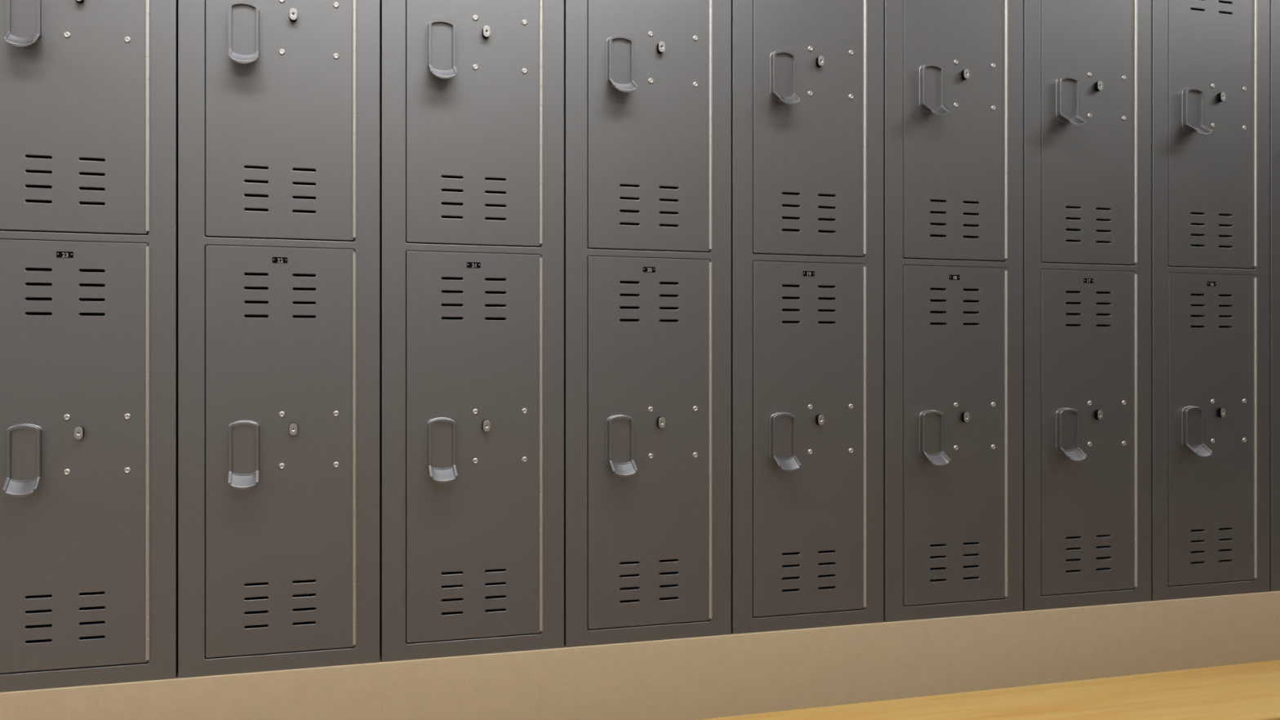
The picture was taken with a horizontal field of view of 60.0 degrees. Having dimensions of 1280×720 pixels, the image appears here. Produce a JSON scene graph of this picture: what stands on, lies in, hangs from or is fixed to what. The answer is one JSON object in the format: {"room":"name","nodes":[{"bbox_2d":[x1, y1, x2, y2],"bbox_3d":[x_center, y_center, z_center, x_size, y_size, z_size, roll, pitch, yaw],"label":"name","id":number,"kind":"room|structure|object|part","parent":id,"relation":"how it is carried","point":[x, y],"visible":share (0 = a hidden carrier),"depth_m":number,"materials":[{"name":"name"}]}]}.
{"room":"changing room","nodes":[
{"label":"changing room","id":0,"kind":"room"},
{"bbox_3d":[1.287,1.012,0.576,12.400,0.100,5.320,0,0,-17],"label":"floor","id":1,"kind":"structure","parent":0,"visible":0},
{"bbox_2d":[0,591,1279,719],"bbox_3d":[0.557,0.801,2.913,12.400,0.322,0.424,0,0,-17],"label":"baseboard","id":2,"kind":"structure","parent":1,"relation":"on","point":[719,676],"depth_m":2.58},
{"bbox_2d":[0,0,177,692],"bbox_3d":[-1.174,-0.242,2.340,0.396,1.764,0.446,0,0,-17],"label":"locker","id":3,"kind":"object","parent":2,"relation":"on","point":[89,88],"visible":1,"depth_m":2.18,"materials":[{"name":"grey metal"}]},
{"bbox_3d":[-1.184,-0.663,2.127,0.061,0.137,0.046,0,0,-17],"label":"handle","id":4,"kind":"part","parent":3,"relation":"part of","materials":[{"name":"paint"}]},
{"bbox_3d":[-1.184,0.192,2.127,0.061,0.137,0.046,0,0,-17],"label":"handle","id":5,"kind":"part","parent":3,"relation":"part of","materials":[{"name":"paint"}]},
{"bbox_3d":[-1.124,-0.206,2.169,0.030,0.012,0.002,0,0,-17],"label":"number plate","id":6,"kind":"part","parent":3,"relation":"part of","materials":[{"name":"black plastic"}]},
{"bbox_3d":[-1.124,-0.670,2.178,0.292,0.836,0.016,0,0,-17],"label":"door","id":7,"kind":"part","parent":3,"relation":"part of","materials":[{"name":"grey paint"}]},
{"bbox_3d":[-1.124,0.185,2.178,0.292,0.836,0.016,0,0,-17],"label":"door","id":8,"kind":"part","parent":3,"relation":"part of","materials":[{"name":"grey paint"}]},
{"bbox_2d":[177,0,379,678],"bbox_3d":[-0.792,-0.242,2.459,0.396,1.764,0.446,0,0,-17],"label":"locker","id":9,"kind":"object","parent":2,"relation":"on","point":[278,100],"visible":1,"depth_m":2.29,"materials":[{"name":"metal"}]},
{"bbox_3d":[-0.802,-0.663,2.246,0.061,0.137,0.046,0,0,-17],"label":"handle","id":10,"kind":"part","parent":9,"relation":"part of","materials":[{"name":"paint"}]},
{"bbox_3d":[-0.802,0.192,2.246,0.061,0.137,0.046,0,0,-17],"label":"handle","id":11,"kind":"part","parent":9,"relation":"part of","materials":[{"name":"paint"}]},
{"bbox_3d":[-0.743,-0.670,2.297,0.292,0.836,0.016,0,0,-17],"label":"door","id":12,"kind":"part","parent":9,"relation":"part of","materials":[{"name":"grey paint"}]},
{"bbox_3d":[-0.743,0.185,2.297,0.292,0.836,0.016,0,0,-17],"label":"door","id":13,"kind":"part","parent":9,"relation":"part of","materials":[{"name":"grey paint"}]},
{"bbox_3d":[-0.743,-0.206,2.288,0.030,0.012,0.002,0,0,-17],"label":"number plate","id":14,"kind":"part","parent":9,"relation":"part of","materials":[{"name":"black plastic"}]},
{"bbox_2d":[379,0,564,662],"bbox_3d":[-0.411,-0.242,2.578,0.396,1.764,0.446,0,0,-17],"label":"locker","id":15,"kind":"object","parent":2,"relation":"on","point":[472,91],"visible":1,"depth_m":2.41,"materials":[{"name":"metal"}]},
{"bbox_3d":[-0.421,-0.663,2.365,0.061,0.137,0.046,0,0,-17],"label":"handle","id":16,"kind":"part","parent":15,"relation":"part of","materials":[{"name":"paint"}]},
{"bbox_3d":[-0.421,0.192,2.365,0.061,0.137,0.046,0,0,-17],"label":"handle","id":17,"kind":"part","parent":15,"relation":"part of","materials":[{"name":"paint"}]},
{"bbox_3d":[-0.361,-0.670,2.417,0.292,0.836,0.016,0,0,-17],"label":"door","id":18,"kind":"part","parent":15,"relation":"part of","materials":[{"name":"grey paint"}]},
{"bbox_3d":[-0.361,0.185,2.417,0.292,0.836,0.016,0,0,-17],"label":"door","id":19,"kind":"part","parent":15,"relation":"part of","materials":[{"name":"grey paint"}]},
{"bbox_3d":[-0.361,-0.206,2.407,0.030,0.012,0.002,0,0,-17],"label":"number plate","id":20,"kind":"part","parent":15,"relation":"part of","materials":[{"name":"black plastic"}]},
{"bbox_2d":[564,0,731,647],"bbox_3d":[-0.029,-0.242,2.697,0.396,1.764,0.446,0,0,-17],"label":"locker","id":21,"kind":"object","parent":2,"relation":"on","point":[647,83],"visible":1,"depth_m":2.52,"materials":[{"name":"metal"}]},
{"bbox_3d":[-0.039,0.192,2.485,0.061,0.137,0.046,0,0,-17],"label":"handle","id":22,"kind":"part","parent":21,"relation":"part of","materials":[{"name":"paint"}]},
{"bbox_3d":[-0.039,-0.663,2.485,0.061,0.137,0.046,0,0,-17],"label":"handle","id":23,"kind":"part","parent":21,"relation":"part of","materials":[{"name":"paint"}]},
{"bbox_3d":[0.021,-0.670,2.536,0.292,0.836,0.016,0,0,-17],"label":"door","id":24,"kind":"part","parent":21,"relation":"part of","materials":[{"name":"grey paint"}]},
{"bbox_3d":[0.021,0.185,2.536,0.292,0.836,0.016,0,0,-17],"label":"door","id":25,"kind":"part","parent":21,"relation":"part of","materials":[{"name":"grey paint"}]},
{"bbox_3d":[0.021,-0.206,2.527,0.030,0.012,0.002,0,0,-17],"label":"number plate","id":26,"kind":"part","parent":21,"relation":"part of","materials":[{"name":"black plastic"}]},
{"bbox_2d":[731,0,883,634],"bbox_3d":[0.353,-0.242,2.817,0.396,1.764,0.446,0,0,-17],"label":"locker","id":27,"kind":"object","parent":2,"relation":"on","point":[807,75],"visible":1,"depth_m":2.64,"materials":[{"name":"metal"}]},
{"bbox_3d":[0.343,-0.663,2.604,0.061,0.137,0.046,0,0,-17],"label":"handle","id":28,"kind":"part","parent":27,"relation":"part of","materials":[{"name":"paint"}]},
{"bbox_3d":[0.343,0.192,2.604,0.061,0.137,0.046,0,0,-17],"label":"handle","id":29,"kind":"part","parent":27,"relation":"part of","materials":[{"name":"paint"}]},
{"bbox_3d":[0.403,-0.670,2.655,0.292,0.836,0.016,0,0,-17],"label":"door","id":30,"kind":"part","parent":27,"relation":"part of","materials":[{"name":"grey paint"}]},
{"bbox_3d":[0.403,0.185,2.655,0.292,0.836,0.016,0,0,-17],"label":"door","id":31,"kind":"part","parent":27,"relation":"part of","materials":[{"name":"grey paint"}]},
{"bbox_3d":[0.403,-0.206,2.646,0.030,0.012,0.002,0,0,-17],"label":"number plate","id":32,"kind":"part","parent":27,"relation":"part of","materials":[{"name":"black plastic"}]},
{"bbox_2d":[883,0,1022,622],"bbox_3d":[0.735,-0.242,2.936,0.396,1.764,0.446,0,0,-17],"label":"locker","id":33,"kind":"object","parent":2,"relation":"on","point":[953,69],"visible":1,"depth_m":2.76,"materials":[{"name":"metal"}]},
{"bbox_3d":[0.725,-0.663,2.723,0.061,0.137,0.046,0,0,-17],"label":"handle","id":34,"kind":"part","parent":33,"relation":"part of","materials":[{"name":"paint"}]},
{"bbox_3d":[0.725,0.192,2.723,0.061,0.137,0.046,0,0,-17],"label":"handle","id":35,"kind":"part","parent":33,"relation":"part of","materials":[{"name":"paint"}]},
{"bbox_3d":[0.785,-0.670,2.775,0.292,0.836,0.016,0,0,-17],"label":"door","id":36,"kind":"part","parent":33,"relation":"part of","materials":[{"name":"grey paint"}]},
{"bbox_3d":[0.785,0.185,2.775,0.292,0.836,0.016,0,0,-17],"label":"door","id":37,"kind":"part","parent":33,"relation":"part of","materials":[{"name":"grey paint"}]},
{"bbox_3d":[0.785,-0.206,2.765,0.030,0.012,0.002,0,0,-17],"label":"number plate","id":38,"kind":"part","parent":33,"relation":"part of","materials":[{"name":"black plastic"}]},
{"bbox_2d":[1022,0,1151,611],"bbox_3d":[1.117,-0.242,3.055,0.396,1.764,0.446,0,0,-17],"label":"locker","id":39,"kind":"object","parent":2,"relation":"on","point":[1087,64],"visible":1,"depth_m":2.88,"materials":[{"name":"metal"}]},
{"bbox_3d":[1.107,-0.663,2.843,0.061,0.137,0.046,0,0,-17],"label":"handle","id":40,"kind":"part","parent":39,"relation":"part of","materials":[{"name":"paint"}]},
{"bbox_3d":[1.107,0.192,2.843,0.061,0.137,0.046,0,0,-17],"label":"handle","id":41,"kind":"part","parent":39,"relation":"part of","materials":[{"name":"paint"}]},
{"bbox_3d":[1.167,-0.670,2.894,0.292,0.836,0.016,0,0,-17],"label":"door","id":42,"kind":"part","parent":39,"relation":"part of","materials":[{"name":"grey paint"}]},
{"bbox_3d":[1.167,0.185,2.894,0.292,0.836,0.016,0,0,-17],"label":"door","id":43,"kind":"part","parent":39,"relation":"part of","materials":[{"name":"grey paint"}]},
{"bbox_3d":[1.166,-0.206,2.885,0.030,0.012,0.002,0,0,-17],"label":"number plate","id":44,"kind":"part","parent":39,"relation":"part of","materials":[{"name":"black plastic"}]},
{"bbox_2d":[1151,0,1269,600],"bbox_3d":[1.498,-0.242,3.175,0.396,1.764,0.446,0,0,-17],"label":"locker","id":45,"kind":"object","parent":2,"relation":"on","point":[1211,58],"visible":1,"depth_m":3.00,"materials":[{"name":"metal"}]},
{"bbox_3d":[1.488,-0.663,2.962,0.061,0.137,0.046,0,0,-17],"label":"handle","id":46,"kind":"part","parent":45,"relation":"part of","materials":[{"name":"paint"}]},
{"bbox_3d":[1.488,0.192,2.962,0.061,0.137,0.046,0,0,-17],"label":"handle","id":47,"kind":"part","parent":45,"relation":"part of","materials":[{"name":"paint"}]},
{"bbox_3d":[1.548,-0.670,3.013,0.292,0.836,0.016,0,0,-17],"label":"door","id":48,"kind":"part","parent":45,"relation":"part of","materials":[{"name":"grey paint"}]},
{"bbox_3d":[1.548,0.185,3.013,0.292,0.836,0.016,0,0,-17],"label":"door","id":49,"kind":"part","parent":45,"relation":"part of","materials":[{"name":"grey paint"}]},
{"bbox_3d":[1.548,-0.206,3.004,0.030,0.012,0.002,0,0,-17],"label":"number plate","id":50,"kind":"part","parent":45,"relation":"part of","materials":[{"name":"black plastic"}]},
{"bbox_2d":[1269,0,1279,591],"bbox_3d":[1.880,-0.242,3.294,0.396,1.764,0.446,0,0,-17],"label":"locker","id":51,"kind":"object","parent":2,"relation":"on","point":[1274,5],"visible":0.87,"depth_m":3.07,"materials":[{"name":"metal"}]},
{"bbox_2d":[698,659,1279,719],"bbox_3d":[0.738,0.737,1.662,3.000,0.450,0.239,0,0,-17],"label":"wooden bench","id":52,"kind":"object","parent":1,"relation":"on","point":[1247,691],"visible":1,"depth_m":1.66,"materials":[{"name":"brown wood"}]}
]}

